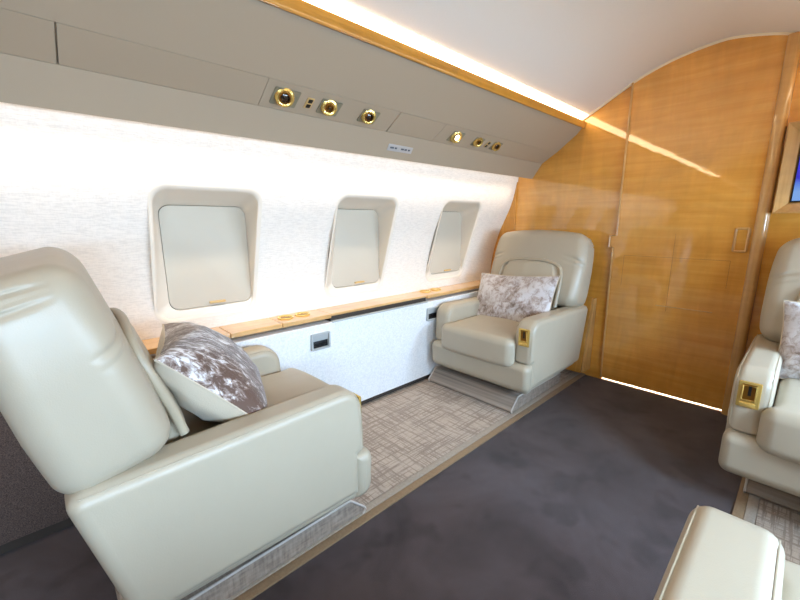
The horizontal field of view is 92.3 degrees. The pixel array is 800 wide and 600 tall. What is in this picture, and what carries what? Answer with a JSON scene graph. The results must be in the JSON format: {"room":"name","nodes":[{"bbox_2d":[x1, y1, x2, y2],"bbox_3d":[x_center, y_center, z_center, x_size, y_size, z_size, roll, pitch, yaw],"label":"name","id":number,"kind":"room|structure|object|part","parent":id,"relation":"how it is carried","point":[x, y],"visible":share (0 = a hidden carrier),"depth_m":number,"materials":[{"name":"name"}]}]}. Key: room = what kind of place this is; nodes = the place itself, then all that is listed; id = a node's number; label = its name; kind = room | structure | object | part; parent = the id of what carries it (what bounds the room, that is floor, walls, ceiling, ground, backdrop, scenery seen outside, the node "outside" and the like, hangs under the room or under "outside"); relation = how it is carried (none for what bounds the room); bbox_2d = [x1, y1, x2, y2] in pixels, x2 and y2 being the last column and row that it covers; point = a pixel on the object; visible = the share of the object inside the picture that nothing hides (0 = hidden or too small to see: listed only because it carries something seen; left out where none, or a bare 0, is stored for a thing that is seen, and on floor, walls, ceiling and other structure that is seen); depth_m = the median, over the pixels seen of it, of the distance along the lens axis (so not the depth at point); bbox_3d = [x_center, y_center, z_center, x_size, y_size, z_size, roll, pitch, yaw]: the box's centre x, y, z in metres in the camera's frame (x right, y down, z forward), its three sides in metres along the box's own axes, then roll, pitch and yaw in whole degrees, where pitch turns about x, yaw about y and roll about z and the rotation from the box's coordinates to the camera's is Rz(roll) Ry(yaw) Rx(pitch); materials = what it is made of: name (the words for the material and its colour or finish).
{"room":"aircraft cabin","nodes":[
{"label":"aircraft cabin","id":0,"kind":"room"},
{"bbox_2d":[0,289,478,545],"bbox_3d":[-0.935,0.456,1.355,4.735,0.488,0.055,-11,16,-42],"label":"wall","id":1,"kind":"structure","parent":0,"point":[369,356],"depth_m":1.88,"materials":[{"name":"white fabric"}]},
{"bbox_2d":[0,374,430,554],"bbox_3d":[-0.965,0.700,1.438,4.735,0.060,0.025,-11,16,-42],"label":"baseboard","id":2,"kind":"structure","parent":1,"relation":"attached to","point":[9,546],"depth_m":1.26,"materials":[{"name":"brown"}]},
{"bbox_2d":[310,331,330,351],"bbox_3d":[-0.374,0.192,1.805,0.100,0.080,0.018,-11,16,-42],"label":"box","id":3,"kind":"object","parent":1,"relation":"attached to","point":[319,341],"visible":1,"depth_m":1.80,"materials":[{"name":"grey metal"}]},
{"bbox_3d":[-0.375,0.206,1.809,0.080,0.032,0.003,-11,16,-42],"label":"jack panel","id":4,"kind":"part","parent":3,"relation":"part of","materials":[{"name":"black plastic"}]},
{"bbox_2d":[313,333,327,341],"bbox_3d":[-0.372,0.175,1.800,0.084,0.031,0.010,-11,16,-42],"label":"hood","id":5,"kind":"object","parent":3,"relation":"attached to","point":[318,337],"depth_m":1.80,"materials":[{"name":"grey metal"}]},
{"bbox_2d":[426,306,438,320],"bbox_3d":[0.197,0.082,2.333,0.100,0.080,0.018,-11,16,-42],"label":"box","id":6,"kind":"object","parent":1,"relation":"attached to","point":[431,313],"visible":0.97,"depth_m":2.33,"materials":[{"name":"grey metal"}]},
{"bbox_2d":[429,307,437,313],"bbox_3d":[0.198,0.065,2.328,0.084,0.031,0.010,-11,16,-42],"label":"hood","id":7,"kind":"object","parent":6,"relation":"attached to","point":[432,310],"depth_m":2.33,"materials":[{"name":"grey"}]},
{"bbox_2d":[0,102,518,355],"bbox_3d":[-0.951,-0.198,1.238,4.738,0.900,0.203,-11,16,-42],"label":"wall","id":8,"kind":"structure","parent":0,"point":[69,181],"depth_m":1.40,"materials":[{"name":"white fabric"}]},
{"bbox_2d":[148,184,261,323],"bbox_3d":[-0.742,-0.170,1.495,0.392,0.512,0.185,-11,16,-42],"label":"window","id":9,"kind":"structure","parent":8,"relation":"in","point":[205,240],"depth_m":1.53,"materials":[{"name":"beige plastic"}]},
{"bbox_2d":[158,205,250,309],"bbox_3d":[-0.780,-0.177,1.568,0.321,0.402,0.007,-11,16,-42],"label":"shade","id":10,"kind":"object","parent":9,"relation":"attached to","point":[206,248],"depth_m":1.56,"materials":[{"name":"beige plastic"}]},
{"bbox_2d":[0,0,581,178],"bbox_3d":[-0.733,-0.620,0.911,4.733,0.294,0.367,-11,16,-42],"label":"bin","id":11,"kind":"object","parent":8,"relation":"attached to","point":[213,66],"visible":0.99,"depth_m":1.13,"materials":[{"name":"beige plastic"}]},
{"bbox_3d":[-1.627,-0.430,0.109,2.298,0.067,0.098,-11,16,-42],"label":"service panel","id":12,"kind":"part","parent":11,"relation":"part of","materials":[{"name":"beige plastic"}]},
{"bbox_3d":[-0.611,-0.626,1.049,0.490,0.067,0.098,-11,16,-42],"label":"service panel","id":13,"kind":"part","parent":11,"relation":"part of","materials":[{"name":"beige plastic"}]},
{"bbox_2d":[269,86,300,107],"bbox_3d":[-0.376,-0.664,1.261,0.090,0.058,0.060,-11,16,-42],"label":"light","id":14,"kind":"object","parent":11,"relation":"attached to","point":[283,97],"visible":1,"depth_m":1.25,"materials":[{"name":"brown metal"}]},
{"bbox_2d":[303,97,314,108],"bbox_3d":[-0.313,-0.677,1.321,0.026,0.025,0.038,-11,16,-42],"label":"switch","id":15,"kind":"object","parent":11,"relation":"attached to","point":[309,102],"visible":1,"depth_m":1.32,"materials":[{"name":"brown plastic"}]},
{"bbox_2d":[316,99,342,115],"bbox_3d":[-0.252,-0.688,1.376,0.084,0.055,0.056,-11,16,-42],"label":"air nozzle","id":16,"kind":"object","parent":11,"relation":"attached to","point":[327,107],"visible":1,"depth_m":1.36,"materials":[{"name":"brown metal"}]},
{"bbox_3d":[-0.231,-0.699,1.400,0.554,0.067,0.098,-11,16,-42],"label":"service panel","id":17,"kind":"part","parent":11,"relation":"part of","materials":[{"name":"beige plastic"}]},
{"bbox_2d":[357,109,380,123],"bbox_3d":[-0.121,-0.713,1.497,0.082,0.054,0.055,-11,16,-42],"label":"light","id":18,"kind":"object","parent":11,"relation":"attached to","point":[367,116],"visible":1,"depth_m":1.48,"materials":[{"name":"brown metal"}]},
{"bbox_2d":[387,144,412,153],"bbox_3d":[0.001,-0.683,1.737,0.150,0.025,0.018,-11,16,-42],"label":"placard","id":19,"kind":"object","parent":11,"relation":"attached to","point":[391,147],"visible":1,"depth_m":1.73,"materials":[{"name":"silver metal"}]},
{"bbox_3d":[0.075,-0.759,1.684,0.284,0.067,0.098,-11,16,-42],"label":"service panel","id":20,"kind":"part","parent":11,"relation":"part of","materials":[{"name":"beige plastic"}]},
{"bbox_2d":[258,0,585,128],"bbox_3d":[-0.603,-0.733,0.748,4.736,0.043,0.031,-11,16,-42],"label":"trim rail","id":21,"kind":"object","parent":11,"relation":"attached to","point":[301,8],"visible":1,"depth_m":1.30,"materials":[{"name":"orange wood"}]},
{"bbox_2d":[447,131,464,142],"bbox_3d":[0.273,-0.789,1.861,0.084,0.055,0.056,-11,16,-42],"label":"light","id":22,"kind":"object","parent":11,"relation":"attached to","point":[455,137],"visible":0.99,"depth_m":1.85,"materials":[{"name":"brown metal"}]},
{"bbox_2d":[470,137,484,146],"bbox_3d":[0.402,-0.813,1.980,0.074,0.049,0.051,-11,16,-42],"label":"air nozzle","id":23,"kind":"object","parent":11,"relation":"attached to","point":[477,142],"visible":1,"depth_m":1.97,"materials":[{"name":"brown metal"}]},
{"bbox_3d":[0.577,-0.855,2.148,1.094,0.067,0.098,-11,16,-42],"label":"service panel","id":24,"kind":"part","parent":11,"relation":"part of","materials":[{"name":"beige plastic"}]},
{"bbox_2d":[488,142,502,150],"bbox_3d":[0.523,-0.837,2.093,0.074,0.049,0.051,-11,16,-42],"label":"light","id":25,"kind":"object","parent":11,"relation":"attached to","point":[496,146],"visible":1,"depth_m":2.08,"materials":[{"name":"brown metal"}]},
{"bbox_2d":[142,280,479,354],"bbox_3d":[-0.494,0.101,1.771,3.433,0.043,0.150,-11,16,-42],"label":"ledge","id":26,"kind":"object","parent":8,"relation":"attached to","point":[342,312],"visible":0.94,"depth_m":1.91,"materials":[{"name":"brown wood"}]},
{"bbox_2d":[277,315,293,319],"bbox_3d":[-0.523,0.079,1.757,0.074,0.006,0.074,-11,16,-42],"label":"cup holder","id":27,"kind":"object","parent":26,"relation":"in","point":[282,317],"visible":1,"depth_m":1.76,"materials":[{"name":"gold metal"}]},
{"bbox_2d":[294,312,309,316],"bbox_3d":[-0.462,0.067,1.814,0.074,0.006,0.074,-11,16,-42],"label":"cup holder","id":28,"kind":"object","parent":26,"relation":"in","point":[300,314],"visible":1,"depth_m":1.81,"materials":[{"name":"gold metal"}]},
{"bbox_2d":[325,194,398,297],"bbox_3d":[-0.201,-0.274,1.996,0.392,0.512,0.185,-11,16,-42],"label":"window","id":29,"kind":"structure","parent":8,"relation":"in","point":[363,225],"depth_m":2.06,"materials":[{"name":"beige plastic"}]},
{"bbox_2d":[332,209,378,286],"bbox_3d":[-0.239,-0.281,2.069,0.321,0.402,0.007,-11,16,-42],"label":"shade","id":30,"kind":"object","parent":29,"relation":"attached to","point":[356,243],"depth_m":2.07,"materials":[{"name":"beige plastic"}]},
{"bbox_2d":[425,200,481,281],"bbox_3d":[0.344,-0.379,2.501,0.392,0.512,0.185,-11,16,-42],"label":"window","id":31,"kind":"structure","parent":8,"relation":"in","point":[455,229],"depth_m":2.58,"materials":[{"name":"beige plastic"}]},
{"bbox_2d":[430,212,461,273],"bbox_3d":[0.306,-0.386,2.573,0.321,0.402,0.007,-11,16,-42],"label":"shade","id":32,"kind":"object","parent":31,"relation":"attached to","point":[447,252],"depth_m":2.59,"materials":[{"name":"beige plastic"}]},
{"bbox_2d":[0,375,759,599],"bbox_3d":[-0.119,0.883,0.750,4.988,0.030,2.420,-11,16,-42],"label":"floor","id":33,"kind":"structure","parent":0,"point":[590,494],"depth_m":1.31,"materials":[{"name":"carpet"}]},
{"bbox_2d":[115,369,584,599],"bbox_3d":[0.087,0.618,1.942,2.505,0.010,0.675,-11,16,-42],"label":"rug","id":34,"kind":"object","parent":33,"relation":"on","point":[412,433],"visible":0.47,"depth_m":1.80,"materials":[{"name":"beige carpet"}]},
{"bbox_2d":[0,247,370,599],"bbox_3d":[-0.586,0.238,1.128,0.858,0.804,0.637,-11,16,-42],"label":"leather armchair","id":35,"kind":"object","parent":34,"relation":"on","point":[168,500],"visible":0.98,"depth_m":0.80,"materials":[{"name":"beige leather"}]},
{"bbox_3d":[-0.786,0.115,0.911,0.310,0.475,0.614,-11,16,-42],"label":"backrest","id":36,"kind":"part","parent":35,"relation":"part of","materials":[{"name":"beige leather"}]},
{"bbox_2d":[154,322,267,422],"bbox_3d":[-0.571,0.212,1.155,0.275,0.278,0.467,-6,13,-27],"label":"throw pillow","id":37,"kind":"object","parent":35,"relation":"on","point":[210,376],"visible":0.85,"depth_m":0.99,"materials":[{"name":"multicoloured fabric"}]},
{"bbox_3d":[-0.389,0.473,0.993,0.689,0.358,0.104,-11,16,-42],"label":"armrest","id":38,"kind":"part","parent":35,"relation":"part of","materials":[{"name":"beige leather"}]},
{"bbox_2d":[178,368,328,439],"bbox_3d":[-0.479,0.405,1.265,0.564,0.168,0.470,-11,16,-42],"label":"seat cushion","id":39,"kind":"object","parent":35,"relation":"on","point":[279,386],"depth_m":1.35,"materials":[{"name":"beige leather"}]},
{"bbox_3d":[-0.754,0.397,1.371,0.689,0.358,0.104,-11,16,-42],"label":"armrest","id":40,"kind":"part","parent":35,"relation":"part of","materials":[{"name":"beige leather"}]},
{"bbox_2d":[176,493,356,599],"bbox_3d":[-0.541,0.545,1.233,0.606,0.158,0.611,-11,16,-42],"label":"chair base","id":41,"kind":"object","parent":35,"relation":"attached to","point":[212,552],"depth_m":0.95,"materials":[{"name":"beige leather"}]},
{"bbox_3d":[-0.324,0.506,1.435,0.072,0.155,0.637,-11,16,-42],"label":"panel","id":42,"kind":"part","parent":35,"relation":"part of","materials":[{"name":"beige leather"}]},
{"bbox_2d":[180,498,365,599],"bbox_3d":[-0.544,0.688,1.330,0.620,0.109,0.590,-11,16,-42],"label":"plinth","id":43,"kind":"object","parent":34,"relation":"on","point":[233,581],"visible":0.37,"depth_m":1.11,"materials":[{"name":"grey metal"}]},
{"bbox_2d":[428,365,560,413],"bbox_3d":[0.588,0.465,2.399,0.577,0.109,0.590,-11,16,-42],"label":"plinth","id":44,"kind":"object","parent":34,"relation":"on","point":[506,399],"visible":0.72,"depth_m":2.20,"materials":[{"name":"grey metal"}]},
{"bbox_2d":[432,230,593,393],"bbox_3d":[0.689,-0.009,2.314,0.858,0.804,0.637,-11,16,-42],"label":"leather armchair","id":45,"kind":"object","parent":34,"relation":"on","point":[520,356],"visible":0.74,"depth_m":2.20,"materials":[{"name":"beige leather"}]},
{"bbox_3d":[0.493,0.156,2.531,0.689,0.358,0.104,-11,16,-42],"label":"armrest","id":46,"kind":"part","parent":45,"relation":"part of","materials":[{"name":"beige leather"}]},
{"bbox_2d":[441,315,518,366],"bbox_3d":[0.583,0.199,2.253,0.564,0.168,0.470,-11,16,-42],"label":"seat cushion","id":47,"kind":"object","parent":45,"relation":"on","point":[491,341],"depth_m":2.07,"materials":[{"name":"beige leather"}]},
{"bbox_3d":[0.429,0.359,2.137,0.072,0.155,0.637,-11,16,-42],"label":"panel","id":48,"kind":"part","parent":45,"relation":"part of","materials":[{"name":"beige leather"}]},
{"bbox_2d":[477,273,559,321],"bbox_3d":[0.671,0.013,2.324,0.190,0.362,0.556,-10,15,-39],"label":"throw pillow","id":49,"kind":"object","parent":45,"relation":"on","point":[516,298],"visible":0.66,"depth_m":2.25,"materials":[{"name":"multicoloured fabric"}]},
{"bbox_3d":[0.613,0.187,1.898,0.008,0.090,0.058,-11,16,-42],"label":"latch plate","id":50,"kind":"part","parent":45,"relation":"part of","materials":[{"name":"gold metal"}]},
{"bbox_3d":[0.887,-0.209,2.465,0.310,0.475,0.614,-11,16,-42],"label":"backrest","id":51,"kind":"part","parent":45,"relation":"part of","materials":[{"name":"beige leather"}]},
{"bbox_3d":[0.858,0.232,2.153,0.689,0.358,0.104,-11,16,-42],"label":"armrest","id":52,"kind":"part","parent":45,"relation":"part of","materials":[{"name":"beige leather"}]},
{"bbox_2d":[653,505,799,599],"bbox_3d":[0.414,0.554,0.173,1.108,0.544,0.637,-11,16,-42],"label":"leather armchair","id":53,"kind":"object","parent":33,"relation":"on","point":[717,554],"visible":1,"depth_m":0.55,"materials":[{"name":"beige leather"}]},
{"bbox_2d":[781,560,799,599],"bbox_3d":[0.612,0.576,0.369,0.564,0.168,0.470,-11,16,-42],"label":"seat cushion","id":54,"kind":"object","parent":53,"relation":"on","point":[791,580],"depth_m":0.62,"materials":[{"name":"beige leather"}]},
{"bbox_2d":[732,477,799,564],"bbox_3d":[1.361,0.791,1.070,1.875,0.010,0.675,-11,16,-42],"label":"rug","id":55,"kind":"object","parent":33,"relation":"on","point":[783,522],"visible":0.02,"depth_m":1.30,"materials":[{"name":"beige carpet"}]},
{"bbox_2d":[718,238,799,496],"bbox_3d":[1.602,0.195,1.296,0.858,0.804,0.637,-11,16,-42],"label":"leather armchair","id":56,"kind":"object","parent":55,"relation":"on","point":[760,443],"visible":0.91,"depth_m":1.28,"materials":[{"name":"beige leather"}]},
{"bbox_3d":[1.152,0.313,1.268,0.008,0.090,0.058,-11,16,-42],"label":"latch plate","id":57,"kind":"part","parent":56,"relation":"part of","materials":[{"name":"gold metal"}]},
{"bbox_3d":[1.146,0.306,1.261,0.008,0.053,0.039,-11,16,-42],"label":"latch lever","id":58,"kind":"part","parent":56,"relation":"part of","materials":[{"name":"gold metal"}]},
{"bbox_3d":[1.406,0.360,1.513,0.689,0.358,0.104,-11,16,-42],"label":"armrest","id":59,"kind":"part","parent":56,"relation":"part of","materials":[{"name":"beige leather"}]},
{"bbox_3d":[1.342,0.564,1.119,0.072,0.155,0.637,-11,16,-42],"label":"panel","id":60,"kind":"part","parent":56,"relation":"part of","materials":[{"name":"beige leather"}]},
{"bbox_2d":[756,378,799,463],"bbox_3d":[1.496,0.404,1.235,0.564,0.168,0.470,-11,16,-42],"label":"seat cushion","id":61,"kind":"object","parent":56,"relation":"on","point":[778,413],"depth_m":1.21,"materials":[{"name":"beige leather"}]},
{"bbox_3d":[1.800,-0.004,1.447,0.310,0.475,0.614,-11,16,-42],"label":"backrest","id":62,"kind":"part","parent":56,"relation":"part of","materials":[{"name":"beige leather"}]},
{"bbox_2d":[778,300,799,378],"bbox_3d":[1.604,0.175,1.336,0.426,0.287,0.160,11,16,43],"label":"throw pillow","id":63,"kind":"object","parent":56,"relation":"on","point":[789,346],"visible":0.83,"depth_m":1.43,"materials":[{"name":"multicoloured fabric"}]},
{"bbox_2d":[743,478,799,511],"bbox_3d":[1.630,0.675,1.349,0.435,0.109,0.590,-11,16,-42],"label":"plinth","id":64,"kind":"object","parent":55,"relation":"on","point":[785,499],"visible":0.27,"depth_m":1.37,"materials":[{"name":"grey metal"}]},
{"bbox_2d":[340,0,799,114],"bbox_3d":[-0.206,-0.801,0.307,4.738,0.285,1.273,-11,16,-42],"label":"ceiling","id":65,"kind":"structure","parent":0,"point":[578,54],"depth_m":1.57,"materials":[{"name":"beige fabric"}]},
{"bbox_2d":[304,0,587,119],"bbox_3d":[-0.591,-0.768,0.761,4.680,0.038,0.068,-11,16,-42],"label":"recessed light","id":66,"kind":"object","parent":65,"relation":"in","point":[340,8],"visible":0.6,"depth_m":1.38,"materials":[{"name":"white"}]},
{"bbox_2d":[515,59,799,386],"bbox_3d":[1.529,-0.335,2.074,0.030,1.815,2.450,-11,16,-42],"label":"wall","id":67,"kind":"structure","parent":0,"point":[577,189],"depth_m":2.36,"materials":[{"name":"brown wood"}]},
{"bbox_2d":[490,182,517,273],"bbox_3d":[0.750,-0.523,2.846,0.012,0.720,0.225,-11,16,-42],"label":"trim","id":68,"kind":"structure","parent":67,"relation":"attached to","point":[508,225],"depth_m":2.78,"materials":[{"name":"brown wood"}]},
{"bbox_2d":[566,297,596,372],"bbox_3d":[1.020,0.186,2.616,0.124,0.480,0.526,-11,16,-42],"label":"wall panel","id":69,"kind":"object","parent":67,"relation":"attached to","point":[582,364],"visible":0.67,"depth_m":2.44,"materials":[{"name":"brown wood"}]},
{"bbox_2d":[602,378,720,410],"bbox_3d":[1.587,0.536,2.335,0.219,0.003,0.641,-11,16,-42],"label":"trim","id":70,"kind":"structure","parent":67,"relation":"attached to","point":[602,378],"depth_m":2.24,"materials":[{"name":"beige"}]},
{"bbox_2d":[582,32,794,120],"bbox_3d":[1.512,-1.119,1.895,0.015,0.279,1.255,-11,16,-42],"label":"trim","id":71,"kind":"structure","parent":67,"relation":"attached to","point":[770,33],"depth_m":1.92,"materials":[{"name":"beige wood"}]},
{"bbox_2d":[600,35,787,409],"bbox_3d":[1.486,-0.360,2.087,0.033,1.827,0.643,-11,16,-42],"label":"door","id":72,"kind":"structure","parent":67,"relation":"in","point":[699,125],"depth_m":2.03,"materials":[{"name":"brown wood"}]},
{"bbox_3d":[1.673,-0.294,1.884,0.011,0.121,0.059,-11,16,-42],"label":"handle","id":73,"kind":"part","parent":72,"relation":"part of","materials":[{"name":"brown wood"}]},
{"bbox_2d":[721,31,799,415],"bbox_3d":[1.719,-0.276,1.842,0.042,1.791,0.050,-11,16,-42],"label":"trim","id":74,"kind":"structure","parent":67,"relation":"attached to","point":[792,52],"depth_m":1.79,"materials":[{"name":"brown wood"}]},
{"bbox_2d":[772,121,799,213],"bbox_3d":[1.864,-0.563,1.599,0.058,0.390,0.400,-11,16,-42],"label":"monitor","id":75,"kind":"object","parent":67,"relation":"attached to","point":[781,205],"visible":1,"depth_m":1.72,"materials":[{"name":"brown wood"}]},
{"bbox_2d":[792,160,799,200],"bbox_3d":[1.877,-0.566,1.612,0.001,0.279,0.291,-11,16,-42],"label":"screen","id":76,"kind":"object","parent":75,"relation":"attached to","point":[796,184],"depth_m":1.72,"materials":[{"name":"blue glass"}]}
]}

